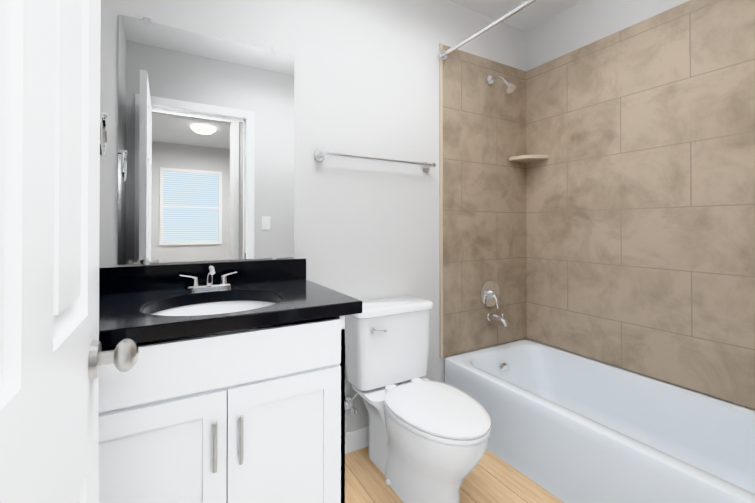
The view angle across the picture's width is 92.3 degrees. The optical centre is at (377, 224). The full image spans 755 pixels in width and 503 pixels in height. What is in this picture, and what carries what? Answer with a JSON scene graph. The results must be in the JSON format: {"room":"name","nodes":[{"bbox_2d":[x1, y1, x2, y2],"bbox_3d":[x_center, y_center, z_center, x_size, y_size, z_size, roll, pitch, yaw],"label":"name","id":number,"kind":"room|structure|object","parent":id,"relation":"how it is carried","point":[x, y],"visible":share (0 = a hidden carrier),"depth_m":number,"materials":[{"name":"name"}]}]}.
{"room":"bathroom","nodes":[
{"label":"bathroom","id":0,"kind":"room"},
{"bbox_2d":[99,0,525,431],"bbox_3d":[-0.045,-0.099,1.951,2.634,2.475,0.115,0,0,-30],"label":"wall","id":1,"kind":"structure","parent":0,"point":[366,77],"depth_m":1.85,"materials":[{"name":"white paint"}]},
{"bbox_2d":[118,14,293,264],"bbox_3d":[-0.675,-0.317,1.514,0.666,0.947,0.010,0,0,-30],"label":"mirror","id":2,"kind":"object","parent":1,"relation":"attached to","point":[205,147],"visible":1,"depth_m":1.49,"materials":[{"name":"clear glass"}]},
{"bbox_2d":[345,425,368,453],"bbox_3d":[0.022,1.089,1.908,0.835,0.100,0.012,0,0,-30],"label":"baseboard","id":3,"kind":"structure","parent":1,"relation":"attached to","point":[356,439],"depth_m":1.82,"materials":[{"name":"white paint"}]},
{"bbox_2d":[314,150,435,170],"bbox_3d":[0.015,-0.329,1.874,0.692,0.052,0.080,0,0,-30],"label":"towel rail","id":4,"kind":"object","parent":1,"relation":"attached to","point":[319,155],"visible":1,"depth_m":1.80,"materials":[{"name":"silver metal"}]},
{"bbox_2d":[439,43,526,357],"bbox_3d":[0.692,-0.139,2.305,0.758,1.837,0.010,0,0,-30],"label":"wall tile","id":5,"kind":"structure","parent":1,"relation":"attached to","point":[482,191],"depth_m":2.27,"materials":[{"name":"brown tile"}]},
{"bbox_2d":[439,0,536,60],"bbox_3d":[0.762,-0.994,1.470,0.060,0.060,1.519,0,0,-30],"label":"rail","id":6,"kind":"object","parent":5,"relation":"attached to","point":[443,54],"visible":1,"depth_m":1.83,"materials":[{"name":"silver metal"}]},
{"bbox_2d":[480,280,499,308],"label":"tub valve","id":7,"kind":"object","parent":5,"relation":"attached to","point":[489,293],"depth_m":2.29,"materials":[{"name":"silver metal"}]},
{"bbox_2d":[486,312,508,326],"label":"spout","id":8,"kind":"object","parent":5,"relation":"attached to","point":[491,316],"depth_m":2.23,"materials":[{"name":"silver metal"}]},
{"bbox_2d":[486,76,515,93],"bbox_3d":[0.763,-0.869,2.235,0.060,0.158,0.193,0,0,-30],"label":"shower head","id":9,"kind":"object","parent":5,"relation":"attached to","point":[509,88],"visible":1,"depth_m":2.20},
{"bbox_2d":[509,155,548,162],"bbox_3d":[0.990,-0.434,2.376,0.170,0.022,0.170,0,0,-30],"label":"corner shelf","id":10,"kind":"object","parent":1,"relation":"attached to","point":[526,158],"visible":0.98,"depth_m":2.35,"materials":[{"name":"beige stone"}]},
{"bbox_2d":[345,446,563,502],"bbox_3d":[0.828,1.152,-0.611,5.200,0.060,5.420,0,0,-30],"label":"floor","id":11,"kind":"structure","parent":0,"point":[490,477],"depth_m":1.58,"materials":[{"name":"brown wood"}]},
{"bbox_2d":[98,258,361,502],"bbox_3d":[-0.544,0.645,1.234,0.819,0.979,0.610,0,0,-30],"label":"bathroom vanity","id":12,"kind":"object","parent":11,"relation":"on","point":[229,387],"visible":0.96,"depth_m":1.04,"materials":[{"name":"white paint"}]},
{"bbox_2d":[179,266,236,290],"bbox_3d":[-0.639,0.205,1.389,0.208,0.097,0.140,0,0,-30],"label":"faucet","id":13,"kind":"object","parent":12,"relation":"on","point":[223,285],"depth_m":1.40,"materials":[{"name":"silver metal"}]},
{"bbox_2d":[345,296,490,502],"bbox_3d":[0.179,0.763,1.578,0.436,0.751,0.728,0,0,-30],"label":"toilet","id":14,"kind":"object","parent":11,"relation":"on","point":[428,440],"visible":0.96,"depth_m":1.56,"materials":[{"name":"white ceramic"}]},
{"bbox_2d":[445,339,754,502],"bbox_3d":[1.083,0.957,1.643,0.732,0.360,1.516,0,0,-30],"label":"bathtub","id":15,"kind":"object","parent":11,"relation":"on","point":[567,427],"visible":0.94,"depth_m":1.62,"materials":[{"name":"white ceramic"}]},
{"bbox_2d":[449,0,582,31],"bbox_3d":[0.828,-1.383,-0.594,5.200,0.060,5.420,0,0,-30],"label":"ceiling","id":16,"kind":"structure","parent":0,"point":[532,15],"depth_m":2.25,"materials":[{"name":"white paint"}]},
{"bbox_2d":[525,0,754,410],"bbox_3d":[1.488,-0.100,1.817,0.115,2.475,1.651,0,0,-30],"label":"wall","id":17,"kind":"structure","parent":0,"point":[578,25],"depth_m":2.15,"materials":[{"name":"white paint"}]},
{"bbox_2d":[526,0,754,408],"bbox_3d":[1.405,-0.140,1.836,0.008,1.833,1.536,0,0,-30],"label":"wall tiles","id":18,"kind":"structure","parent":17,"relation":"attached to","point":[640,220],"depth_m":1.84,"materials":[{"name":"beige tile"}]},
{"bbox_3d":[0.781,-0.108,0.521,2.404,2.475,0.115,0,0,-30],"label":"wall","id":19,"kind":"structure","parent":0,"visible":0},
{"bbox_2d":[0,0,138,502],"bbox_3d":[-0.341,0.109,0.341,0.162,2.014,0.705,0,0,-30],"label":"door","id":20,"kind":"structure","parent":19,"relation":"in","point":[54,358],"depth_m":0.38,"materials":[{"name":"white paint"}]},
{"bbox_3d":[-0.693,-0.108,0.556,0.115,2.475,1.651,0,0,-30],"label":"wall","id":21,"kind":"structure","parent":0,"visible":0},
{"bbox_2d":[100,111,106,157],"bbox_3d":[-0.850,-0.272,1.051,0.108,0.151,0.130,0,0,-30],"label":"towel ring","id":22,"kind":"object","parent":21,"relation":"attached to","point":[103,117],"visible":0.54,"depth_m":1.10,"materials":[{"name":"silver metal"}]}
]}

